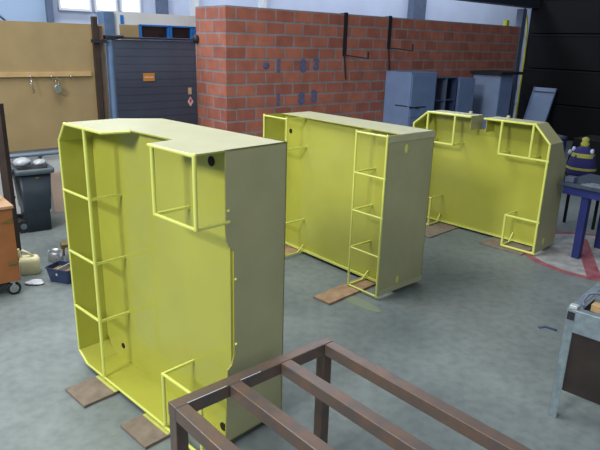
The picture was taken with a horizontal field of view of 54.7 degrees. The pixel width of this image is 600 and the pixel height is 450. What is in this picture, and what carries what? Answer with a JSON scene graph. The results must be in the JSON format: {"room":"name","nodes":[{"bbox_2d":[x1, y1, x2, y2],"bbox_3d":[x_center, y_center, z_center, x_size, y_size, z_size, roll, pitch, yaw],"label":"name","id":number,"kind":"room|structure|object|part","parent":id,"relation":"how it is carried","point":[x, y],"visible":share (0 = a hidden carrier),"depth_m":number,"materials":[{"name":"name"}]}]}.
{"room":"industrial workshop","nodes":[
{"label":"industrial workshop","id":0,"kind":"room"},
{"bbox_2d":[0,0,46,21],"bbox_3d":[-10.085,-4.861,7.373,12.830,4.300,0.153,-13,23,-38],"label":"wall","id":1,"kind":"structure","parent":0,"point":[10,10],"depth_m":11.55,"materials":[{"name":"blue paint"}]},
{"bbox_2d":[0,148,60,213],"bbox_3d":[-4.224,-0.488,6.672,4.400,1.100,0.071,-13,23,-38],"label":"wall","id":2,"kind":"structure","parent":0,"point":[53,160],"depth_m":7.36,"materials":[{"name":"white paint"}]},
{"bbox_2d":[0,20,109,151],"bbox_3d":[-3.815,-1.530,6.537,3.420,1.510,0.101,-13,22,-38],"label":"wooden board","id":3,"kind":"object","parent":2,"relation":"attached to","point":[41,53],"depth_m":7.11,"materials":[{"name":"brown wood"}]},
{"bbox_2d":[53,78,61,92],"bbox_3d":[-2.991,-1.718,7.145,0.100,0.189,0.040,-13,23,-38],"label":"padlock","id":4,"kind":"object","parent":3,"relation":"hanging from","point":[57,88],"visible":1,"depth_m":7.14,"materials":[{"name":"silver metal"}]},
{"bbox_2d":[52,0,530,103],"bbox_3d":[-0.610,-6.039,15.646,38.000,6.500,0.201,-13,22,-38],"label":"wall","id":5,"kind":"structure","parent":0,"point":[438,10],"depth_m":17.68,"materials":[{"name":"white paint"}]},
{"bbox_2d":[45,0,53,22],"bbox_3d":[-5.134,-4.924,11.688,0.120,6.500,0.250,-13,22,-38],"label":"trim","id":6,"kind":"structure","parent":5,"relation":"attached to","point":[48,3],"depth_m":11.77,"materials":[{"name":"blue metal"}]},
{"bbox_2d":[57,0,91,11],"bbox_3d":[-4.726,-5.443,11.958,0.680,1.930,0.110,-13,22,-38],"label":"window","id":7,"kind":"structure","parent":5,"relation":"in","point":[68,5],"depth_m":12.21,"materials":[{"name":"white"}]},
{"bbox_2d":[93,0,117,11],"bbox_3d":[-4.214,-5.559,12.374,0.500,1.930,0.110,-13,23,-38],"label":"window","id":8,"kind":"structure","parent":5,"relation":"in","point":[98,5],"depth_m":12.61,"materials":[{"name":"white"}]},
{"bbox_2d":[119,0,141,12],"bbox_3d":[-3.778,-5.658,12.729,0.480,1.930,0.110,-13,22,-38],"label":"window","id":9,"kind":"structure","parent":5,"relation":"in","point":[134,6],"depth_m":12.96,"materials":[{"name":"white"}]},
{"bbox_2d":[155,0,168,13],"bbox_3d":[-3.178,-5.368,13.278,0.200,6.500,0.250,-13,23,-38],"label":"trim","id":10,"kind":"structure","parent":5,"relation":"attached to","point":[161,6],"depth_m":13.30,"materials":[{"name":"blue metal"}]},
{"bbox_2d":[190,0,198,15],"bbox_3d":[-2.521,-5.517,13.813,0.100,6.500,0.250,-13,23,-38],"label":"window","id":11,"kind":"structure","parent":5,"relation":"attached to","point":[193,3],"depth_m":13.86,"materials":[{"name":"white glass"}]},
{"bbox_2d":[258,0,266,7],"bbox_3d":[-0.977,-5.868,15.067,0.100,6.500,0.250,-13,22,-38],"label":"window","id":12,"kind":"structure","parent":5,"relation":"attached to","point":[261,3],"depth_m":15.04,"materials":[{"name":"white glass"}]},
{"bbox_2d":[407,0,426,19],"bbox_3d":[3.815,-6.956,18.962,0.620,6.500,0.250,-13,22,-38],"label":"column","id":13,"kind":"structure","parent":5,"relation":"attached to","point":[416,8],"depth_m":18.80,"materials":[{"name":"metal"}]},
{"bbox_2d":[0,103,599,449],"bbox_3d":[2.015,-0.496,9.261,44.000,0.100,44.000,2,17,0],"label":"floor","id":14,"kind":"structure","parent":0,"point":[466,334],"depth_m":4.35,"materials":[{"name":"concrete"}]},
{"bbox_2d":[0,195,20,294],"bbox_3d":[-2.890,0.234,4.972,0.782,0.815,0.455,-13,22,-38],"label":"tool cart","id":15,"kind":"object","parent":14,"relation":"on","point":[9,263],"visible":1,"depth_m":5.01,"materials":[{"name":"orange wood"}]},
{"bbox_2d":[0,103,21,260],"bbox_3d":[-2.850,-0.386,5.670,0.240,1.580,0.240,2,17,0],"label":"upright post","id":16,"kind":"object","parent":14,"relation":"on","point":[5,163],"visible":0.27,"depth_m":5.61,"materials":[{"name":"brown metal"}]},
{"bbox_2d":[17,249,40,275],"bbox_3d":[-2.616,0.342,5.590,0.197,0.253,0.140,-5,18,-19],"label":"plastic jug","id":17,"kind":"object","parent":14,"relation":"on","point":[29,264],"visible":0.94,"depth_m":5.55,"materials":[{"name":"beige plastic"}]},
{"bbox_3d":[-2.682,0.275,5.544,0.054,0.102,0.040,-5,18,-19],"label":"spout","id":18,"kind":"part","parent":17,"relation":"part of","materials":[{"name":"beige plastic"}]},
{"bbox_3d":[-2.632,0.272,5.562,0.144,0.091,0.024,-5,18,-19],"label":"handle","id":19,"kind":"part","parent":17,"relation":"part of","materials":[{"name":"beige plastic"}]},
{"bbox_2d":[11,161,53,232],"bbox_3d":[-3.180,-0.326,6.815,0.509,0.762,0.525,-11,21,-34],"label":"wheelie bin","id":20,"kind":"object","parent":14,"relation":"on","point":[32,183],"visible":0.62,"depth_m":6.70,"materials":[{"name":"plastic"}]},
{"bbox_2d":[13,157,30,166],"bbox_3d":[-3.201,-0.727,6.689,0.183,0.107,0.232,2,17,0],"label":"plastic bag","id":21,"kind":"object","parent":20,"relation":"on","point":[21,161],"visible":1,"depth_m":6.62,"materials":[{"name":"white plastic"}]},
{"bbox_2d":[33,159,46,165],"bbox_3d":[-3.018,-0.729,6.725,0.143,0.078,0.185,2,17,0],"label":"plastic bag","id":22,"kind":"object","parent":20,"relation":"on","point":[38,162],"visible":1,"depth_m":6.67,"materials":[{"name":"white plastic"}]},
{"bbox_2d":[10,150,58,158],"bbox_3d":[-4.030,-0.357,6.746,3.344,0.816,0.135,-13,23,-38],"label":"pipe","id":23,"kind":"object","parent":14,"relation":"on","point":[39,154],"visible":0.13,"depth_m":7.17,"materials":[{"name":"grey metal"}]},
{"bbox_2d":[25,279,43,284],"bbox_3d":[-2.457,0.529,5.391,0.179,0.022,0.131,2,17,0],"label":"crumpled paper","id":24,"kind":"object","parent":14,"relation":"on","point":[34,281],"visible":1,"depth_m":5.36,"materials":[{"name":"white paper"}]},
{"bbox_2d":[47,248,63,262],"bbox_3d":[-2.510,0.312,5.949,0.150,0.100,0.150,2,17,0],"label":"tin can","id":25,"kind":"object","parent":14,"relation":"on","point":[56,254],"visible":0.94,"depth_m":5.90,"materials":[{"name":"metal"}]},
{"bbox_2d":[51,172,64,212],"bbox_3d":[-3.006,-0.453,7.630,0.500,0.518,0.074,-13,23,-38],"label":"sheet","id":26,"kind":"object","parent":14,"relation":"on","point":[56,180],"visible":0.21,"depth_m":7.51,"materials":[{"name":"beige wood"}]},
{"bbox_2d":[45,260,71,283],"bbox_3d":[-2.224,0.450,5.466,0.275,0.142,0.215,7,18,16],"label":"crate","id":27,"kind":"object","parent":14,"relation":"on","point":[59,271],"visible":0.78,"depth_m":5.40,"materials":[{"name":"blue plastic"}]},
{"bbox_2d":[60,241,67,255],"bbox_3d":[-2.428,0.239,6.156,0.200,0.120,0.120,-8,20,-27],"label":"carton","id":28,"kind":"object","parent":14,"relation":"on","point":[64,244],"visible":0.23,"depth_m":6.07,"materials":[{"name":"brown cardboard"}]},
{"bbox_2d":[65,248,69,261],"bbox_3d":[-2.349,0.301,5.965,0.120,0.120,0.120,2,17,0],"label":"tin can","id":29,"kind":"object","parent":14,"relation":"on","point":[66,249],"visible":0.37,"depth_m":5.92,"materials":[{"name":"metal"}]},
{"bbox_2d":[65,375,119,407],"bbox_3d":[-1.175,1.026,3.931,0.260,0.020,0.735,18,23,41],"label":"wood board","id":30,"kind":"object","parent":14,"relation":"on","point":[91,391],"visible":0.49,"depth_m":3.74,"materials":[{"name":"brown wood"}]},
{"bbox_2d":[90,16,106,119],"bbox_3d":[-2.568,-1.428,7.575,0.190,2.440,0.095,-13,22,-38],"label":"steel post","id":31,"kind":"object","parent":14,"relation":"on","point":[95,40],"visible":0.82,"depth_m":7.36,"materials":[{"name":"metal"}]},
{"bbox_3d":[-2.525,-2.308,7.276,0.190,0.040,0.040,-13,23,-38],"label":"cross arm","id":32,"kind":"part","parent":31,"relation":"part of","materials":[{"name":"paint"}]},
{"bbox_2d":[98,26,108,118],"bbox_3d":[-2.553,-1.392,7.645,0.050,2.330,0.070,-13,23,-38],"label":"steel angle","id":33,"kind":"object","parent":14,"relation":"on","point":[100,34],"visible":0.29,"depth_m":7.46,"materials":[{"name":"metal"}]},
{"bbox_2d":[103,35,123,118],"bbox_3d":[-2.421,-1.387,7.801,0.272,2.235,0.134,-13,23,-38],"label":"post","id":34,"kind":"object","parent":14,"relation":"on","point":[109,45],"visible":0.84,"depth_m":7.53,"materials":[{"name":"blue metal"}]},
{"bbox_2d":[120,413,169,449],"bbox_3d":[-0.730,1.153,3.567,0.275,0.020,0.670,18,23,41],"label":"wood board","id":35,"kind":"object","parent":14,"relation":"on","point":[145,430],"visible":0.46,"depth_m":3.38,"materials":[{"name":"brown wood"}]},
{"bbox_2d":[58,118,286,449],"bbox_3d":[-0.812,0.254,3.581,1.438,1.681,0.610,18,23,41],"label":"housing","id":36,"kind":"object","parent":35,"relation":"on","point":[176,229],"visible":0.88,"depth_m":3.38,"materials":[{"name":"yellow paint"}]},
{"bbox_3d":[-1.195,-0.172,3.571,0.015,0.015,0.212,18,23,41],"label":"depth rod","id":37,"kind":"part","parent":36,"relation":"part of","materials":[{"name":"yellow paint"}]},
{"bbox_3d":[-1.206,0.225,3.696,0.015,0.015,0.212,18,23,41],"label":"depth rod","id":38,"kind":"part","parent":36,"relation":"part of","materials":[{"name":"yellow paint"}]},
{"bbox_3d":[-1.217,0.603,3.815,0.015,0.015,0.212,18,23,41],"label":"depth rod","id":39,"kind":"part","parent":36,"relation":"part of","materials":[{"name":"yellow paint"}]},
{"bbox_3d":[-0.862,0.266,3.530,1.402,1.649,0.022,18,23,41],"label":"plate","id":40,"kind":"part","parent":36,"relation":"part of","materials":[{"name":"yellow paint"}]},
{"bbox_3d":[-0.677,-0.077,3.077,0.015,0.015,0.212,18,23,41],"label":"depth rod","id":41,"kind":"part","parent":36,"relation":"part of","materials":[{"name":"yellow paint"}]},
{"bbox_3d":[-0.703,0.824,3.361,0.015,0.015,0.212,18,23,41],"label":"depth rod","id":42,"kind":"part","parent":36,"relation":"part of","materials":[{"name":"yellow paint"}]},
{"bbox_2d":[97,11,197,118],"bbox_3d":[-1.523,-2.582,11.071,4.480,2.600,0.250,-13,22,-38],"label":"cabin","id":43,"kind":"object","parent":14,"relation":"on","point":[138,24],"visible":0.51,"depth_m":9.78,"materials":[{"name":"white metal"}]},
{"bbox_3d":[-2.827,-3.195,9.602,0.325,0.220,0.035,-13,23,-38],"label":"chipboard panel","id":44,"kind":"part","parent":43,"relation":"part of","materials":[{"name":"beige wood"}]},
{"bbox_3d":[-2.502,-3.296,9.902,0.490,0.210,0.010,-13,22,-38],"label":"pane","id":45,"kind":"part","parent":43,"relation":"part of","materials":[{"name":"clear glass"}]},
{"bbox_3d":[-2.112,-3.384,10.219,0.380,0.210,0.010,-13,22,-38],"label":"pane","id":46,"kind":"part","parent":43,"relation":"part of","materials":[{"name":"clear glass"}]},
{"bbox_2d":[285,245,300,254],"bbox_3d":[-0.038,0.250,6.500,0.540,0.020,0.240,-13,23,-39],"label":"wood board","id":47,"kind":"object","parent":14,"relation":"on","point":[288,249],"visible":0.07,"depth_m":6.39,"materials":[{"name":"brown wood"}]},
{"bbox_2d":[263,111,435,297],"bbox_3d":[0.397,-0.303,5.811,0.652,1.469,1.690,-13,23,-39],"label":"housing","id":48,"kind":"object","parent":47,"relation":"on","point":[357,190],"visible":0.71,"depth_m":5.55,"materials":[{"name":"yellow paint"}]},
{"bbox_3d":[-0.066,0.307,6.247,0.275,0.015,0.015,-13,23,-39],"label":"depth rod","id":49,"kind":"part","parent":48,"relation":"part of","materials":[{"name":"yellow paint"}]},
{"bbox_3d":[-0.057,-0.038,6.139,0.275,0.015,0.015,-13,23,-39],"label":"depth rod","id":50,"kind":"part","parent":48,"relation":"part of","materials":[{"name":"yellow paint"}]},
{"bbox_3d":[-0.040,-1.065,5.804,0.240,0.015,0.015,-13,23,-39],"label":"depth rod","id":51,"kind":"part","parent":48,"relation":"part of","materials":[{"name":"yellow paint"}]},
{"bbox_3d":[-0.035,-0.780,5.905,0.275,0.015,0.015,-13,23,-39],"label":"depth rod","id":52,"kind":"part","parent":48,"relation":"part of","materials":[{"name":"yellow paint"}]},
{"bbox_3d":[0.367,-0.296,5.786,0.006,1.434,1.658,-13,23,-39],"label":"plate","id":53,"kind":"part","parent":48,"relation":"part of","materials":[{"name":"yellow paint"}]},
{"bbox_3d":[0.559,0.537,5.573,0.275,0.015,0.015,-13,23,-39],"label":"depth rod","id":54,"kind":"part","parent":48,"relation":"part of","materials":[{"name":"yellow paint"}]},
{"bbox_3d":[0.569,0.178,5.460,0.275,0.015,0.015,-13,23,-39],"label":"depth rod","id":55,"kind":"part","parent":48,"relation":"part of","materials":[{"name":"yellow paint"}]},
{"bbox_3d":[0.579,-0.163,5.352,0.275,0.015,0.015,-13,23,-39],"label":"depth rod","id":56,"kind":"part","parent":48,"relation":"part of","materials":[{"name":"yellow paint"}]},
{"bbox_3d":[0.588,-0.496,5.248,0.275,0.015,0.015,-13,23,-39],"label":"depth rod","id":57,"kind":"part","parent":48,"relation":"part of","materials":[{"name":"yellow paint"}]},
{"bbox_2d":[313,277,375,304],"bbox_3d":[0.531,0.580,5.503,0.200,0.020,0.970,18,24,42],"label":"wood board","id":58,"kind":"object","parent":14,"relation":"on","point":[331,296],"visible":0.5,"depth_m":5.34,"materials":[{"name":"brown wood"}]},
{"bbox_2d":[168,337,530,449],"bbox_3d":[0.471,1.270,2.105,0.920,0.740,2.100,-13,23,-40],"label":"frame","id":59,"kind":"object","parent":14,"relation":"on","point":[184,418],"visible":1,"depth_m":2.48,"materials":[{"name":"metal"}]},
{"bbox_3d":[-0.526,1.130,2.564,0.058,0.678,0.058,-13,23,-40],"label":"leg","id":60,"kind":"part","parent":59,"relation":"part of","materials":[{"name":"metal"}]},
{"bbox_3d":[0.158,1.024,1.730,0.062,0.062,1.976,-13,23,-40],"label":"long rail","id":61,"kind":"part","parent":59,"relation":"part of","materials":[{"name":"metal"}]},
{"bbox_3d":[-0.194,0.701,2.726,0.920,0.062,0.062,-13,23,-40],"label":"rail","id":62,"kind":"part","parent":59,"relation":"part of","materials":[{"name":"metal"}]},
{"bbox_3d":[0.364,0.975,1.905,0.062,0.062,1.976,-13,23,-40],"label":"long rail","id":63,"kind":"part","parent":59,"relation":"part of","materials":[{"name":"metal"}]},
{"bbox_3d":[0.117,0.977,3.111,0.058,0.678,0.058,-13,23,-40],"label":"leg","id":64,"kind":"part","parent":59,"relation":"part of","materials":[{"name":"metal"}]},
{"bbox_3d":[0.586,0.922,2.093,0.062,0.062,1.976,-13,23,-40],"label":"long rail","id":65,"kind":"part","parent":59,"relation":"part of","materials":[{"name":"metal"}]},
{"bbox_3d":[0.801,0.871,2.276,0.062,0.062,1.976,-13,23,-40],"label":"long rail","id":66,"kind":"part","parent":59,"relation":"part of","materials":[{"name":"metal"}]},
{"bbox_2d":[345,296,380,311],"bbox_3d":[0.537,0.694,5.174,0.140,0.001,0.480,-13,23,-39],"label":"overspray patch","id":67,"kind":"object","parent":14,"relation":"on","point":[354,300],"visible":0.95,"depth_m":5.15,"materials":[{"name":"green paint"}]},
{"bbox_2d":[383,70,436,126],"bbox_3d":[2.240,-2.268,11.899,0.809,1.710,0.715,-13,22,-38],"label":"locker","id":68,"kind":"object","parent":14,"relation":"on","point":[409,94],"visible":0.63,"depth_m":11.54,"materials":[{"name":"blue metal"}]},
{"bbox_3d":[2.432,-1.802,11.800,0.740,0.770,0.015,-13,22,-38],"label":"door","id":69,"kind":"part","parent":68,"relation":"part of","materials":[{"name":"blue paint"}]},
{"bbox_3d":[2.454,-2.574,11.557,0.740,0.810,0.015,-13,22,-38],"label":"door","id":70,"kind":"part","parent":68,"relation":"part of","materials":[{"name":"blue paint"}]},
{"bbox_2d":[425,218,459,237],"bbox_3d":[1.650,0.003,7.452,0.830,0.012,0.610,-15,24,-42],"label":"wood board","id":71,"kind":"object","parent":14,"relation":"on","point":[438,228],"visible":0.27,"depth_m":7.32,"materials":[{"name":"brown wood"}]},
{"bbox_2d":[413,110,565,254],"bbox_3d":[2.192,-0.612,7.000,0.514,1.458,1.777,-15,24,-42],"label":"housing","id":72,"kind":"object","parent":71,"relation":"on","point":[502,180],"visible":0.79,"depth_m":6.86,"materials":[{"name":"yellow paint"}]},
{"bbox_2d":[434,76,457,110],"bbox_3d":[2.838,-2.370,12.462,0.720,1.600,0.600,-13,23,-38],"label":"cabinet","id":73,"kind":"object","parent":14,"relation":"on","point":[446,86],"visible":0.17,"depth_m":12.28,"materials":[{"name":"blue metal"}]},
{"bbox_2d":[451,76,474,112],"bbox_3d":[3.397,-2.482,12.918,0.600,1.570,0.605,-13,22,-38],"label":"locker","id":74,"kind":"object","parent":14,"relation":"on","point":[465,85],"visible":0.31,"depth_m":12.54,"materials":[{"name":"blue metal"}]},
{"bbox_2d":[472,73,512,128],"bbox_3d":[4.492,-2.742,13.744,0.550,1.630,0.712,-13,22,-38],"label":"locker","id":75,"kind":"object","parent":14,"relation":"on","point":[492,93],"visible":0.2,"depth_m":13.42,"materials":[{"name":"blue metal"}]},
{"bbox_2d":[470,70,523,74],"bbox_3d":[4.597,-3.550,13.502,0.970,0.060,0.800,-13,22,-38],"label":"board","id":76,"kind":"object","parent":75,"relation":"on","point":[492,72],"visible":1,"depth_m":13.28,"materials":[{"name":"paint"}]},
{"bbox_3d":[4.718,-2.661,13.489,0.510,1.520,0.012,-13,22,-38],"label":"door","id":77,"kind":"part","parent":75,"relation":"part of","materials":[{"name":"blue paint"}]},
{"bbox_2d":[479,236,532,254],"bbox_3d":[2.482,0.224,6.825,0.540,0.012,0.520,-15,24,-42],"label":"wood board","id":78,"kind":"object","parent":14,"relation":"on","point":[494,242],"visible":0.55,"depth_m":6.76,"materials":[{"name":"brown wood"}]},
{"bbox_2d":[523,87,556,121],"bbox_3d":[6.050,-2.845,14.813,0.547,1.288,0.600,-13,22,-38],"label":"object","id":79,"kind":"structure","parent":14,"relation":"on","point":[541,99],"depth_m":14.79,"materials":[{"name":"blue paint"}]},
{"bbox_2d":[538,326,556,330],"bbox_3d":[2.046,0.853,4.798,0.148,0.024,0.059,7,18,17],"label":"scuff","id":80,"kind":"object","parent":14,"relation":"on","point":[539,327],"visible":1,"depth_m":4.79,"materials":[{"name":"grey"}]},
{"bbox_2d":[524,232,599,280],"bbox_3d":[3.372,0.343,6.545,1.720,0.001,1.720,2,17,0],"label":"circle","id":81,"kind":"object","parent":14,"relation":"on","point":[557,256],"visible":0.74,"depth_m":6.44,"materials":[{"name":"white paint"}]},
{"bbox_2d":[557,134,567,152],"bbox_3d":[4.204,-1.119,9.890,0.560,0.830,0.560,2,17,0],"label":"drum","id":82,"kind":"object","parent":14,"relation":"on","point":[563,138],"visible":0.09,"depth_m":9.62,"materials":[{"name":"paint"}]},
{"bbox_3d":[4.215,-1.496,9.772,0.550,0.040,0.550,2,17,0],"label":"lid","id":83,"kind":"part","parent":82,"relation":"part of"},
{"bbox_2d":[548,282,599,417],"bbox_3d":[2.342,0.919,3.356,1.400,0.762,0.759,17,23,41],"label":"table","id":84,"kind":"object","parent":14,"relation":"on","point":[581,377],"visible":1,"depth_m":3.46,"materials":[{"name":"metal"}]},
{"bbox_3d":[1.612,0.849,3.556,0.050,0.735,0.050,17,23,41],"label":"leg","id":85,"kind":"part","parent":84,"relation":"part of","materials":[{"name":"metal"}]},
{"bbox_3d":[2.096,0.972,3.100,1.300,0.400,0.008,17,23,41],"label":"skirt panel","id":86,"kind":"part","parent":84,"relation":"part of","materials":[{"name":"metal"}]},
{"bbox_2d":[584,299,594,311],"bbox_3d":[2.351,0.612,3.260,1.300,0.005,0.650,17,23,41],"label":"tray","id":87,"kind":"object","parent":84,"relation":"on","point":[588,307],"depth_m":3.55,"materials":[{"name":"metal"}]},
{"bbox_2d":[581,292,599,307],"bbox_3d":[2.096,0.508,3.303,0.892,0.085,0.099,10,19,25],"label":"rod","id":88,"kind":"object","parent":84,"relation":"on","point":[589,293],"visible":1,"depth_m":3.49,"materials":[{"name":"grey metal"}]},
{"bbox_2d":[590,302,599,311],"bbox_3d":[1.877,0.525,3.409,0.300,0.045,0.060,17,23,41],"label":"wood offcut","id":89,"kind":"object","parent":84,"relation":"on","point":[595,305],"visible":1,"depth_m":3.48,"materials":[{"name":"beige wood"}]},
{"bbox_2d":[594,295,599,302],"bbox_3d":[2.109,0.391,3.759,0.709,0.075,0.050,-12,22,-37],"label":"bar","id":90,"kind":"object","parent":84,"relation":"on","point":[597,299],"visible":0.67,"depth_m":3.56,"materials":[{"name":"metal"}]},
{"bbox_2d":[560,174,599,258],"bbox_3d":[3.746,0.091,5.979,0.720,0.843,1.970,-13,22,-38],"label":"bench","id":91,"kind":"object","parent":14,"relation":"on","point":[587,193],"depth_m":6.32,"materials":[{"name":"paint"}]},
{"bbox_2d":[564,175,577,182],"bbox_3d":[2.961,-0.502,6.328,0.100,0.060,0.100,-13,22,-38],"label":"box","id":92,"kind":"object","parent":91,"relation":"on","point":[572,179],"visible":1,"depth_m":6.30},
{"bbox_3d":[3.748,-0.220,5.889,0.660,0.090,1.890,-13,22,-38],"label":"rail","id":93,"kind":"part","parent":91,"relation":"part of","materials":[{"name":"blue metal"}]},
{"bbox_3d":[3.086,-0.014,6.343,0.080,0.790,0.080,-13,22,-38],"label":"leg","id":94,"kind":"part","parent":91,"relation":"part of","materials":[{"name":"blue paint"}]},
{"bbox_3d":[3.240,-0.360,5.983,0.030,0.012,0.651,-14,23,-41],"label":"metal strip","id":95,"kind":"part","parent":91,"relation":"part of","materials":[{"name":"grey metal"}]},
{"bbox_3d":[3.514,-0.111,6.691,0.080,0.790,0.080,-13,23,-38],"label":"leg","id":96,"kind":"part","parent":91,"relation":"part of","materials":[{"name":"blue paint"}]},
{"bbox_2d":[562,173,599,229],"bbox_3d":[3.541,-0.285,7.429,0.400,0.680,0.440,-13,22,-38],"label":"stand","id":97,"kind":"object","parent":14,"relation":"on","point":[568,195],"visible":0.09,"depth_m":7.48,"materials":[{"name":"black metal"}]},
{"bbox_3d":[3.548,-0.342,7.679,0.030,0.640,0.030,-13,22,-38],"label":"leg","id":98,"kind":"part","parent":97,"relation":"part of","materials":[{"name":"black metal"}]},
{"bbox_2d":[565,137,596,176],"bbox_3d":[3.535,-0.848,7.247,0.299,0.500,0.370,-13,23,-38],"label":"vacuum cleaner","id":99,"kind":"object","parent":97,"relation":"on","point":[582,161],"visible":0.98,"depth_m":7.16,"materials":[{"name":"blue plastic"}]},
{"bbox_3d":[3.793,-0.249,7.404,0.030,0.640,0.030,-13,23,-38],"label":"leg","id":100,"kind":"part","parent":97,"relation":"part of","materials":[{"name":"black metal"}]},
{"bbox_2d":[565,135,599,174],"bbox_3d":[6.099,-0.900,9.551,0.700,0.720,3.199,-13,22,-38],"label":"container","id":101,"kind":"object","parent":14,"relation":"on","point":[594,141],"visible":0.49,"depth_m":10.11,"materials":[{"name":"black plastic"}]},
{"bbox_2d":[195,5,519,136],"bbox_3d":[1.821,-2.980,12.432,8.660,2.726,0.913,-13,22,-38],"label":"brick wall","id":102,"kind":"structure","parent":0,"point":[253,62],"depth_m":10.43,"materials":[{"name":"red brick"}]},
{"bbox_2d":[113,35,198,124],"bbox_3d":[-2.594,-1.946,9.451,2.210,2.262,0.170,-13,23,-38],"label":"metal gate","id":103,"kind":"object","parent":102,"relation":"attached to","point":[155,79],"visible":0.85,"depth_m":9.55,"materials":[{"name":"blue metal"}]},
{"bbox_3d":[-2.580,-2.945,9.130,2.180,0.028,0.028,-13,22,-38],"label":"rail","id":104,"kind":"part","parent":103,"relation":"part of","materials":[{"name":"metal"}]},
{"bbox_2d":[341,12,368,78],"bbox_3d":[1.002,-3.266,10.627,0.115,1.191,0.711,-13,22,-38],"label":"wall hook","id":105,"kind":"object","parent":102,"relation":"attached to","point":[344,13],"visible":0.96,"depth_m":10.72,"materials":[{"name":"paint"}]},
{"bbox_3d":[1.032,-3.118,10.627,0.023,0.131,0.601,-14,23,-40],"label":"arm","id":106,"kind":"part","parent":105,"relation":"part of","materials":[{"name":"paint"}]},
{"bbox_2d":[385,16,413,70],"bbox_3d":[1.936,-3.549,11.362,0.115,1.041,0.711,-13,23,-38],"label":"wall hook","id":107,"kind":"object","parent":102,"relation":"attached to","point":[390,17],"visible":0.97,"depth_m":11.47,"materials":[{"name":"paint"}]},
{"bbox_3d":[1.969,-3.473,11.340,0.023,0.131,0.600,-14,23,-40],"label":"arm","id":108,"kind":"part","parent":107,"relation":"part of","materials":[{"name":"paint"}]},
{"bbox_2d":[503,20,509,25],"bbox_3d":[5.001,-4.896,14.053,0.120,0.130,0.100,-13,22,-38],"label":"block","id":109,"kind":"object","parent":102,"relation":"on","point":[505,22],"visible":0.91,"depth_m":14.02,"materials":[{"name":"yellow"}]},
{"bbox_2d":[508,9,526,117],"bbox_3d":[5.465,-3.848,14.829,0.170,3.140,0.170,-13,22,-38],"label":"trim","id":110,"kind":"structure","parent":102,"relation":"attached to","point":[521,13],"depth_m":14.59,"materials":[{"name":"metal"}]},
{"bbox_2d":[516,9,599,140],"bbox_3d":[9.079,-4.531,11.729,0.180,6.500,9.300,-13,23,-38],"label":"wall","id":111,"kind":"structure","parent":0,"point":[531,9],"depth_m":14.81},
{"bbox_2d":[517,0,599,139],"bbox_3d":[8.361,-4.071,12.435,0.081,5.120,7.420,-13,23,-38],"label":"door","id":112,"kind":"structure","parent":111,"relation":"in","point":[550,51],"depth_m":14.50,"materials":[{"name":"black metal"}]},
{"bbox_2d":[457,0,539,8],"bbox_3d":[2.958,-5.006,12.350,8.000,0.300,0.280,-13,22,-38],"label":"beam","id":113,"kind":"structure","parent":112,"relation":"attached to","point":[530,4],"depth_m":14.06,"materials":[{"name":"black metal"}]},
{"bbox_2d":[515,8,527,118],"bbox_3d":[5.694,-4.040,15.211,0.044,3.270,0.347,-13,22,-38],"label":"pole","id":114,"kind":"object","parent":113,"relation":"hanging from","point":[524,8],"visible":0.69,"depth_m":15.02,"materials":[{"name":"yellow metal"}]},
{"bbox_3d":[8.338,-4.042,12.424,0.020,3.480,7.420,-13,23,-38],"label":"panel rail","id":115,"kind":"part","parent":112,"relation":"part of","materials":[{"name":"black metal"}]}
]}

